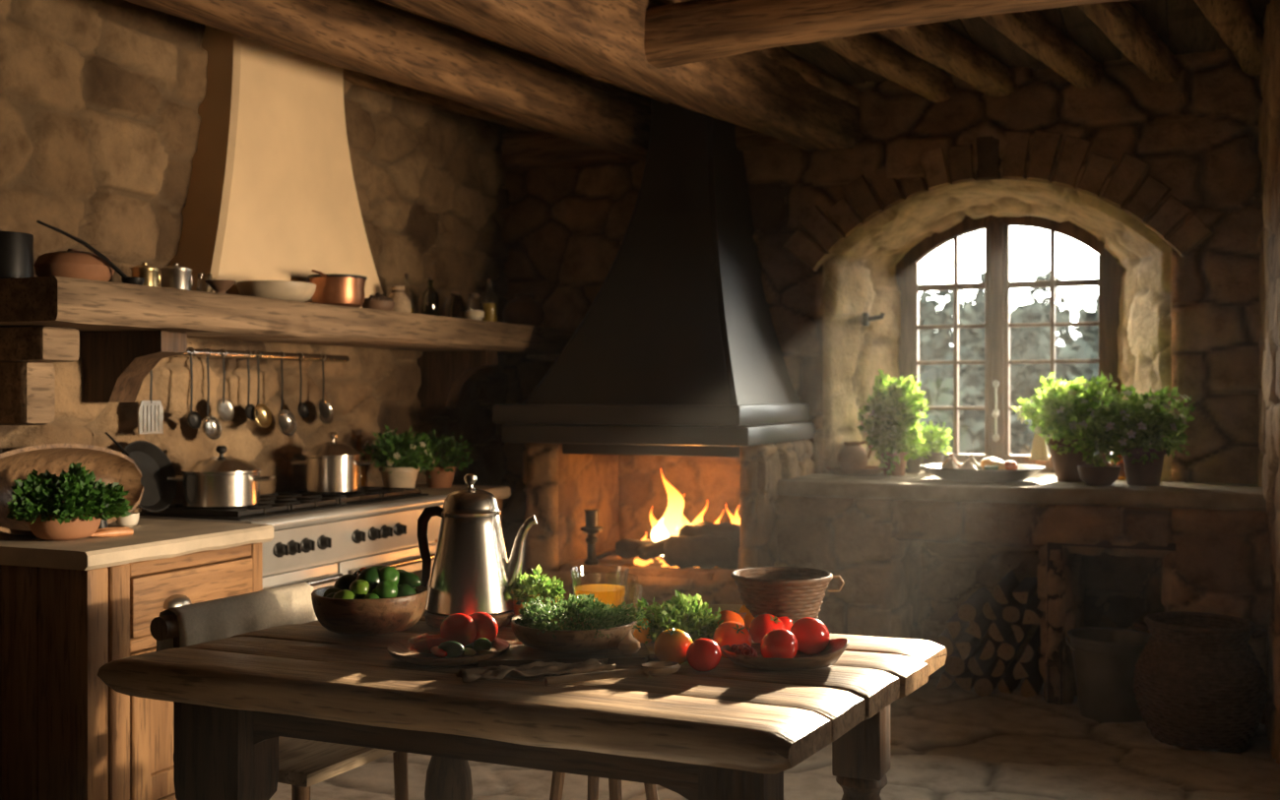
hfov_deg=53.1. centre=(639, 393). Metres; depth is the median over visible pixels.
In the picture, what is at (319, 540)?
range cooker
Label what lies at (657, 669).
spoon bowl
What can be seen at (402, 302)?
jar
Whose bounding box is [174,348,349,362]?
utensil rail
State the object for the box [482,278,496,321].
bottle
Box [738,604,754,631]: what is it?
tomato
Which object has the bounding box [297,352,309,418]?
ladle
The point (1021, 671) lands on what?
log
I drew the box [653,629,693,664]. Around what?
tomato
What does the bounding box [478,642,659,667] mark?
chopping board
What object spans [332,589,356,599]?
lime
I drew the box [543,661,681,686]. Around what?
wooden spoon
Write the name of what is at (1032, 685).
log
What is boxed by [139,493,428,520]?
cooktop
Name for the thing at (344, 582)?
pepper
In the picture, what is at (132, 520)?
dish
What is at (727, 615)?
tomato
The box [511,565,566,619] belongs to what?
herbs
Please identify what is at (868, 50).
ceiling beam
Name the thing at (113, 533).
carrot
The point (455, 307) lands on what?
bottle
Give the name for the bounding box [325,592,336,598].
fruit
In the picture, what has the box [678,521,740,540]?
log
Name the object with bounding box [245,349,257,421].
ladle
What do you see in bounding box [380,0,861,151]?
ceiling beam
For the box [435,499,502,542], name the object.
base cabinet
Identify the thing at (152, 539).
countertop
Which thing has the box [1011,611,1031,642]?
log
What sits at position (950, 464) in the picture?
garlic bulb
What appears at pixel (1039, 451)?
rag
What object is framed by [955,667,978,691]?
log
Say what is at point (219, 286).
sauce dish
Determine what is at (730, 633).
tomato
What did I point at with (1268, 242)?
wooden post
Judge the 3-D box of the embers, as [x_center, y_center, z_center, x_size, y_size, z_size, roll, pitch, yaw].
[0.148,0.828,6.240,0.478,0.063,0.315,0,0,23]
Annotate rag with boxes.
[1028,432,1049,460]
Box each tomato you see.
[440,613,477,646]
[469,612,498,642]
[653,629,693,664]
[686,639,721,672]
[712,621,752,658]
[715,609,744,626]
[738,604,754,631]
[749,614,785,643]
[760,629,798,658]
[777,616,792,631]
[790,617,830,654]
[1004,460,1018,469]
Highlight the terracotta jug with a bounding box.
[837,441,872,469]
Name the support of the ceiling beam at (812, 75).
attached to the ceiling at (1182, 25)
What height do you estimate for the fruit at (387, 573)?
0.059 m
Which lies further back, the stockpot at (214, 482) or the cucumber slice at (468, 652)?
the stockpot at (214, 482)
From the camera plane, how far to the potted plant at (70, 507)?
3.86 m
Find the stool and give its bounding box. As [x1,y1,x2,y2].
[549,771,657,799]
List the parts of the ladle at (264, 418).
handle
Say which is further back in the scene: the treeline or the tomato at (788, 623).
the treeline
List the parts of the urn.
handle, handle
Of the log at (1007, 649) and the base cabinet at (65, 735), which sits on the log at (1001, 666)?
the log at (1007, 649)
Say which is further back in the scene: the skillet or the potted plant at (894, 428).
the potted plant at (894, 428)
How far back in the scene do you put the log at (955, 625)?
5.75 m
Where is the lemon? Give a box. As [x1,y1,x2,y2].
[633,618,655,643]
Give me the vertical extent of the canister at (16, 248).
0.140 m
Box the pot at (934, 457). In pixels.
[923,451,945,472]
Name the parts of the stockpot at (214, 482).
handle, lid, lid knob, handle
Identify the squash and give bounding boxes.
[980,456,1006,469]
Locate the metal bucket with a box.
[1065,627,1151,724]
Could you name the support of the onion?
on the platter at (1023, 472)
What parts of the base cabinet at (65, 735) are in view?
panel, corner post, rail, door, door panel, rail, cup pull, rail, drawer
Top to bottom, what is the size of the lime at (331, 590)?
0.046 m
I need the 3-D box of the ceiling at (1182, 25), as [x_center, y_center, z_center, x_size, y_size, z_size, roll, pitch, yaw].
[0.432,-1.630,2.694,6.400,0.160,8.900,0,0,23]
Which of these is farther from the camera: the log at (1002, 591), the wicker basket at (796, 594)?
the log at (1002, 591)
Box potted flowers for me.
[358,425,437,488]
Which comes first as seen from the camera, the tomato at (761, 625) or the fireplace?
the tomato at (761, 625)
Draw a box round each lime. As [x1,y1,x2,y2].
[322,587,341,597]
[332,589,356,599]
[349,579,371,599]
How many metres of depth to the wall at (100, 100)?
4.94 m
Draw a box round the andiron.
[579,509,615,565]
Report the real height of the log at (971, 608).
0.085 m
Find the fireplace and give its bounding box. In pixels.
[492,98,815,617]
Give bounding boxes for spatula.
[137,370,163,434]
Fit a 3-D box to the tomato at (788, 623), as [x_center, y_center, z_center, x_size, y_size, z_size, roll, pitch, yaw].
[0.344,0.557,3.115,0.066,0.063,0.066,0,0,23]
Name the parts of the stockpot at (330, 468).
handle, lid, lid knob, handle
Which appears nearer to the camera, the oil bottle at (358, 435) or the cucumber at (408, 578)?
the cucumber at (408, 578)
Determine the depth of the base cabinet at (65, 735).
3.76 m
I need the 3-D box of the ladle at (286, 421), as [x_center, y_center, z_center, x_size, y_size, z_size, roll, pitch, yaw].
[-1.468,0.000,5.278,0.064,0.349,0.114,0,0,23]
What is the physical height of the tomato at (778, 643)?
0.077 m
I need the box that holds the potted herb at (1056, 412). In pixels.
[1012,370,1123,482]
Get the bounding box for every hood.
[168,25,383,308]
[521,98,800,405]
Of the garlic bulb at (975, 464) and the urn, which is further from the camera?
the garlic bulb at (975, 464)
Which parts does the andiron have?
post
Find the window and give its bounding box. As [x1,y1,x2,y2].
[896,215,1122,472]
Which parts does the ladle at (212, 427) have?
handle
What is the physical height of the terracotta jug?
0.152 m
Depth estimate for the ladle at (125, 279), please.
3.99 m
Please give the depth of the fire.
6.20 m
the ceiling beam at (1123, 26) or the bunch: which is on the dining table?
the bunch
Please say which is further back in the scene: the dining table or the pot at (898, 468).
the pot at (898, 468)
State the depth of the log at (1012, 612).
5.64 m
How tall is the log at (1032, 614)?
0.068 m
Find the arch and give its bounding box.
[783,129,1213,271]
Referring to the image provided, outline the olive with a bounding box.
[472,638,492,652]
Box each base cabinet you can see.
[0,542,262,799]
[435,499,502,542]
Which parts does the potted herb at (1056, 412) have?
pot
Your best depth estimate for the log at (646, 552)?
6.14 m
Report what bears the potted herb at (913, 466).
on the stone ledge
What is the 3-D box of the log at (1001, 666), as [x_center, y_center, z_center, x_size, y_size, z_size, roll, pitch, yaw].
[1.682,1.216,5.899,0.062,0.084,0.504,0,0,23]
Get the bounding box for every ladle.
[36,220,144,285]
[187,347,201,429]
[201,348,221,440]
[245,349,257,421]
[253,350,271,428]
[275,351,296,436]
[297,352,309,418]
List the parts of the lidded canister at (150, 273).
lid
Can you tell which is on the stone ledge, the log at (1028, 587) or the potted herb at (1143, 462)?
the potted herb at (1143, 462)
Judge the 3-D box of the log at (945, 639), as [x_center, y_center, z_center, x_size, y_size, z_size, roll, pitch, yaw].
[1.470,1.141,5.980,0.070,0.102,0.504,0,0,23]
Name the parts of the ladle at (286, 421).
handle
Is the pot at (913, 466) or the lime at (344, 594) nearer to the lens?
the lime at (344, 594)
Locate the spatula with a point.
(150, 413)
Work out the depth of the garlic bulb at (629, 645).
2.82 m
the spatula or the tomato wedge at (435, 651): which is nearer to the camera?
the tomato wedge at (435, 651)
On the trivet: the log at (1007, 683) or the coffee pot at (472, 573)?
the coffee pot at (472, 573)
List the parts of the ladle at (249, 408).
handle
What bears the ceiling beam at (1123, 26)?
attached to the ceiling at (1182, 25)
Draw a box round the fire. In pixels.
[640,468,740,556]
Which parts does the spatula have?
blade, handle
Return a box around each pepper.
[333,575,357,599]
[355,567,380,592]
[396,583,416,597]
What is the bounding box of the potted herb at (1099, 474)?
[1062,407,1132,486]
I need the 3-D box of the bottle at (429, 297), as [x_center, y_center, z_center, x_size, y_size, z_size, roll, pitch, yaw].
[-0.968,-0.439,5.907,0.080,0.198,0.080,0,0,23]
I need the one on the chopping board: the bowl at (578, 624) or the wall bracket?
the bowl at (578, 624)
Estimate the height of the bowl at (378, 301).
0.090 m
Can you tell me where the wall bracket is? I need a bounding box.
[861,312,885,326]
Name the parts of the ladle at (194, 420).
handle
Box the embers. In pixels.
[633,557,699,568]
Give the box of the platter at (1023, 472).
[919,462,1045,482]
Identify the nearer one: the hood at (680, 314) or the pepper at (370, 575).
the pepper at (370, 575)
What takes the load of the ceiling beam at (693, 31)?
attached to the ceiling beam at (603, 38)
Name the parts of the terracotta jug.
handle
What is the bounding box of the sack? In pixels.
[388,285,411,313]
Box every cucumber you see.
[352,566,383,576]
[398,571,421,587]
[438,641,464,657]
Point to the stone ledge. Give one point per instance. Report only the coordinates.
(1211, 540)
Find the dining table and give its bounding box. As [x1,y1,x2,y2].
[96,609,947,799]
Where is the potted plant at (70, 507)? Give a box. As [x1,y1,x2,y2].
[6,461,133,541]
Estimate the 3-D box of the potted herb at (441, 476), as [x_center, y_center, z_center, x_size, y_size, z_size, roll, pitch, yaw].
[-0.957,0.309,6.155,0.292,0.282,0.342,0,0,38]
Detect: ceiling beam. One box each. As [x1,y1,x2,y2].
[124,0,650,161]
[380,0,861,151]
[502,125,798,172]
[587,0,1131,79]
[660,0,859,106]
[817,32,955,102]
[878,21,1018,97]
[980,10,1103,88]
[1076,0,1180,82]
[1194,0,1263,76]
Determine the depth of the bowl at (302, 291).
4.71 m
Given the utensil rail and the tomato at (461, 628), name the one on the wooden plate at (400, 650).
the tomato at (461, 628)
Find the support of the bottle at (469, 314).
on the wall shelf
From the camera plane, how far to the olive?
2.83 m
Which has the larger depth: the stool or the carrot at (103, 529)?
the carrot at (103, 529)
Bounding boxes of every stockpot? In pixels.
[167,446,274,509]
[290,432,374,494]
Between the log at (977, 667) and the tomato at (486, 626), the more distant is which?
the log at (977, 667)
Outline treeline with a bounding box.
[919,269,1097,455]
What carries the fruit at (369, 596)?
in the bowl at (376, 616)
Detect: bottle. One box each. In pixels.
[355,429,367,486]
[403,273,413,313]
[421,277,439,316]
[445,293,466,319]
[464,293,484,320]
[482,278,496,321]
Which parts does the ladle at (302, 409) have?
handle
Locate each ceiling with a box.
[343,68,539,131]
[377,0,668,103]
[421,0,1270,101]
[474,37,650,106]
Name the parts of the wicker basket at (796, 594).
handle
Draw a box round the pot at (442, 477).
[424,465,456,488]
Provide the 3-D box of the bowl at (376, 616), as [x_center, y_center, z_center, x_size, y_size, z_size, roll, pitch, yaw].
[-0.668,0.538,3.171,0.284,0.100,0.284,0,0,23]
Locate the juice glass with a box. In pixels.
[570,566,629,609]
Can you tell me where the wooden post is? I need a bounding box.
[1257,0,1279,765]
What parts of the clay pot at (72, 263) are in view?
lid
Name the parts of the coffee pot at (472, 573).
handle, lid, lid knob, spout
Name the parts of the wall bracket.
plate, arm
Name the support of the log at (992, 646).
on the log at (977, 667)
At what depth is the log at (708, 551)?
5.98 m
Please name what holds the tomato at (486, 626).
on the wooden plate at (400, 650)
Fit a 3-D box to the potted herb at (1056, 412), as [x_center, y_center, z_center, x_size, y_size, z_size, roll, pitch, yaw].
[1.976,0.147,5.907,0.482,0.514,0.494,0,0,11]
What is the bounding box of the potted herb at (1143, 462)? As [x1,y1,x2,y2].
[1089,384,1196,486]
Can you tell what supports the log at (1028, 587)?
on the log at (1032, 614)
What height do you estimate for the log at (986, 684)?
0.088 m
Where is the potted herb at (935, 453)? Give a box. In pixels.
[922,420,953,472]
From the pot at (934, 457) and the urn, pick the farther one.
the pot at (934, 457)
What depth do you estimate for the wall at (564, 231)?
6.14 m
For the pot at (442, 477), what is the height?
0.100 m
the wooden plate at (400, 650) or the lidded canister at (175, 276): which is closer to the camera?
the wooden plate at (400, 650)
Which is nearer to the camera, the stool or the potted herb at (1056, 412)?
the stool
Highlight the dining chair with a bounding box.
[149,613,408,799]
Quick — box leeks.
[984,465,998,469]
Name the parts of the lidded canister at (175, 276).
lid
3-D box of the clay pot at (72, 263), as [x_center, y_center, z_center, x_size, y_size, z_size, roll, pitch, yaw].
[-1.786,-0.399,4.046,0.236,0.118,0.236,0,0,23]
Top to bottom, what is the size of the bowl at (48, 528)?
0.085 m
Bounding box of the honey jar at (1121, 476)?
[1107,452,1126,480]
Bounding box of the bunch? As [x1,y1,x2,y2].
[632,589,723,644]
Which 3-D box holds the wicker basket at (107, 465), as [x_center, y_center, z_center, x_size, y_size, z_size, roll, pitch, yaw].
[-1.910,0.304,4.106,0.193,0.288,0.720,0,0,21]
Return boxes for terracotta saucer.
[826,465,883,475]
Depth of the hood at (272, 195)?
5.10 m
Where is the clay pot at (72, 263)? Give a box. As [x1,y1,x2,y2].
[33,249,114,281]
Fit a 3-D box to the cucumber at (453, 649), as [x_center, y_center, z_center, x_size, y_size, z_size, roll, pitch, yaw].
[-0.414,0.560,2.800,0.064,0.036,0.038,0,0,23]
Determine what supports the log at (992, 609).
on the log at (999, 629)
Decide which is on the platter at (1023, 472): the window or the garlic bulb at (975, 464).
the garlic bulb at (975, 464)
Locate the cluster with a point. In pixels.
(744, 649)
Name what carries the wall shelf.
attached to the wall at (100, 100)
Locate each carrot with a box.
[90,528,133,537]
[95,526,128,532]
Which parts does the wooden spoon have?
handle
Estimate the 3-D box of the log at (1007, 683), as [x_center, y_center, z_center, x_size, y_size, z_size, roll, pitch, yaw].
[1.710,1.300,5.888,0.063,0.080,0.504,0,0,23]
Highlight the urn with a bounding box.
[1132,611,1268,754]
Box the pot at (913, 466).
[904,455,923,473]
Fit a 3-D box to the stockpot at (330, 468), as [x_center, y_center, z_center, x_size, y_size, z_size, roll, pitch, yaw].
[-1.286,0.286,5.359,0.331,0.252,0.240,0,0,0]
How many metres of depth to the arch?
6.12 m
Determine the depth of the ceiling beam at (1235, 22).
5.09 m
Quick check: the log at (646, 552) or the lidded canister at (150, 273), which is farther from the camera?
the log at (646, 552)
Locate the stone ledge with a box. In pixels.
[773,469,1272,724]
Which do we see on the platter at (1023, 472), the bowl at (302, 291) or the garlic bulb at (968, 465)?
the garlic bulb at (968, 465)
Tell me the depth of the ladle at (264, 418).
5.14 m
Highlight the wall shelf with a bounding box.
[0,276,575,425]
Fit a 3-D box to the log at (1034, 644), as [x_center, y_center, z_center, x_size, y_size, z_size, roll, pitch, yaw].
[1.783,1.135,5.816,0.063,0.084,0.504,0,0,23]
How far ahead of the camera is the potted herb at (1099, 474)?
5.61 m
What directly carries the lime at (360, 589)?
in the bowl at (376, 616)
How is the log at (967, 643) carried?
on the log at (954, 665)
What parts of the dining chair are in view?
rail, leg, leg, leg, seat, leg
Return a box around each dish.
[115,512,139,527]
[204,279,236,293]
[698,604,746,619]
[720,639,848,670]
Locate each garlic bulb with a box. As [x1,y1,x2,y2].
[618,629,640,654]
[942,458,959,469]
[959,459,977,469]
[960,454,982,469]
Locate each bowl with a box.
[28,510,101,541]
[236,280,316,302]
[311,585,428,636]
[362,292,394,311]
[511,592,648,652]
[639,661,681,677]
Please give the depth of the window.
6.66 m
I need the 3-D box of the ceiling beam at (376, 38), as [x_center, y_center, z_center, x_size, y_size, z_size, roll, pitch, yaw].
[-1.750,-1.372,3.697,0.239,0.272,7.512,0,0,30]
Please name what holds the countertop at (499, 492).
on the base cabinet at (499, 501)
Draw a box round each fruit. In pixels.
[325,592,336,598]
[363,593,379,599]
[376,580,397,598]
[379,566,399,585]
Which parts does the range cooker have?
knob, knob, oven door, handle, knob, knob, control panel, knob, knob, knob, oven door, handle, knob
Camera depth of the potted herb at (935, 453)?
6.53 m
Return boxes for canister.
[0,231,33,278]
[130,262,160,286]
[160,262,192,290]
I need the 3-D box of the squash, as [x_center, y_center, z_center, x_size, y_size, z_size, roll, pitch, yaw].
[1.650,0.338,5.963,0.121,0.084,0.122,0,0,23]
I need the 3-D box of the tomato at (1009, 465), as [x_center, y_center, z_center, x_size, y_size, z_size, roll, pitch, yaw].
[1.720,0.341,5.944,0.067,0.060,0.069,0,0,23]
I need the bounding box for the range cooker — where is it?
[138,486,447,595]
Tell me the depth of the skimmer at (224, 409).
4.95 m
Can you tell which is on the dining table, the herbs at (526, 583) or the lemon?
the lemon
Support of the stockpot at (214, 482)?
on the range cooker
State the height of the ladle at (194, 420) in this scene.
0.308 m
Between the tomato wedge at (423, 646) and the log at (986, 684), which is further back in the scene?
the log at (986, 684)
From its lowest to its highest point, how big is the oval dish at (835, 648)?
0.054 m
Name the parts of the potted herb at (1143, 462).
pot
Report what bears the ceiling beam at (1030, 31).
attached to the ceiling at (1182, 25)
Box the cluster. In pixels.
[730,642,757,657]
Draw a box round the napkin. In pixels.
[455,658,615,683]
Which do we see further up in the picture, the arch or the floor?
the arch
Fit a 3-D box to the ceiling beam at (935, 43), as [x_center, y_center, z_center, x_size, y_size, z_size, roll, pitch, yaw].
[-0.307,-1.496,3.071,0.163,0.141,7.547,0,0,33]
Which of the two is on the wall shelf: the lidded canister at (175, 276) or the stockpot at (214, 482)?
the lidded canister at (175, 276)
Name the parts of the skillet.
handle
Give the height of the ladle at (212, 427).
0.351 m
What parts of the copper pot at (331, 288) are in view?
handle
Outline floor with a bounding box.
[269,665,1279,799]
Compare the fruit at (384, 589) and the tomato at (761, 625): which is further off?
the fruit at (384, 589)
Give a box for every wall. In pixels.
[0,0,511,539]
[500,43,1262,639]
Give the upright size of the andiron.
0.265 m
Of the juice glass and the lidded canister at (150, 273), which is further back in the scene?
the lidded canister at (150, 273)
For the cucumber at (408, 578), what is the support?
in the bowl at (376, 616)
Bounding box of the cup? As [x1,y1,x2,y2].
[579,509,602,534]
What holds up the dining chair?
on the floor
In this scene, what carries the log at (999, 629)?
on the log at (1007, 649)
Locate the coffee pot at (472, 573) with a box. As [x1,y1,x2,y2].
[416,473,537,616]
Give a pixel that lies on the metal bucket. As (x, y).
(1105, 659)
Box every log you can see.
[615,538,663,559]
[637,537,668,561]
[662,534,740,570]
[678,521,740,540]
[936,670,957,689]
[938,624,968,658]
[944,641,980,676]
[945,611,969,639]
[955,631,986,660]
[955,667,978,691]
[958,587,991,622]
[964,611,994,639]
[967,637,997,676]
[973,656,1006,697]
[978,637,1001,660]
[982,595,1008,620]
[988,613,1012,641]
[990,656,1014,677]
[992,570,1019,604]
[997,630,1027,661]
[997,658,1022,694]
[1002,597,1032,623]
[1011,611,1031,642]
[1012,576,1037,604]
[1013,650,1039,680]
[1019,625,1040,663]
[1020,658,1043,698]
[1022,592,1043,624]
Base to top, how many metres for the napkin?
0.030 m
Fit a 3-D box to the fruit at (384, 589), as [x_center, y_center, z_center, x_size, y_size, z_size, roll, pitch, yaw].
[-0.616,0.481,3.116,0.054,0.053,0.056,0,0,23]
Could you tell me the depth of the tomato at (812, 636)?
2.80 m
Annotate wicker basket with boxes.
[0,444,143,535]
[731,567,844,632]
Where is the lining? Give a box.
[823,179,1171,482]
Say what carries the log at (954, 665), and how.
on the log at (966, 681)
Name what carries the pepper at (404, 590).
in the bowl at (376, 616)
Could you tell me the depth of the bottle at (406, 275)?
5.78 m
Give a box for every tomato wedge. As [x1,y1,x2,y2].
[411,638,450,653]
[430,645,447,657]
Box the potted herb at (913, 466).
[904,428,930,473]
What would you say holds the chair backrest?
on the dining chair
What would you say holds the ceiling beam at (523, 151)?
attached to the wall at (564, 231)
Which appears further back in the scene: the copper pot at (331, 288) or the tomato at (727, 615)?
the copper pot at (331, 288)
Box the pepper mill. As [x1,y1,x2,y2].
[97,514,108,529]
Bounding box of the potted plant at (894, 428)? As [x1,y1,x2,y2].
[856,369,929,476]
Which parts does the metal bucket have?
handle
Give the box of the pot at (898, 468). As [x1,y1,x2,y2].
[881,451,908,476]
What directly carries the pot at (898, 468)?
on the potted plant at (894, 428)
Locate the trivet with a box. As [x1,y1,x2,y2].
[424,610,514,629]
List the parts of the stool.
leg, leg, leg, leg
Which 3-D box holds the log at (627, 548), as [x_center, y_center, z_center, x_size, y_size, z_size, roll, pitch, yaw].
[0.098,0.753,6.246,0.434,0.108,0.103,0,0,10]
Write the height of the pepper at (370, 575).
0.078 m
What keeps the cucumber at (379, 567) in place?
in the bowl at (376, 616)
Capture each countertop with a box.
[0,518,273,571]
[414,483,510,506]
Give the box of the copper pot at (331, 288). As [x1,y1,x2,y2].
[308,269,366,307]
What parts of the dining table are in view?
leg, leg, leg, leg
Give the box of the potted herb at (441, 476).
[410,429,474,488]
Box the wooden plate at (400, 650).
[386,635,510,667]
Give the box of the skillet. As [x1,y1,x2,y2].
[104,432,177,511]
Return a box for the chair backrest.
[156,582,318,651]
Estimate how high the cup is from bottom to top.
0.115 m
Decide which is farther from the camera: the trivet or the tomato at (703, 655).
the trivet
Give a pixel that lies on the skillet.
(159, 493)
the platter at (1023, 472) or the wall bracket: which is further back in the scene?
the wall bracket
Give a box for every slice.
[461,647,476,656]
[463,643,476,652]
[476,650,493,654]
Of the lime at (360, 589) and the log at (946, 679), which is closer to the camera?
the lime at (360, 589)
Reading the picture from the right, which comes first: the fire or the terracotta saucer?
the terracotta saucer
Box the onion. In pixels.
[941,453,961,468]
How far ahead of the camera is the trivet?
3.19 m

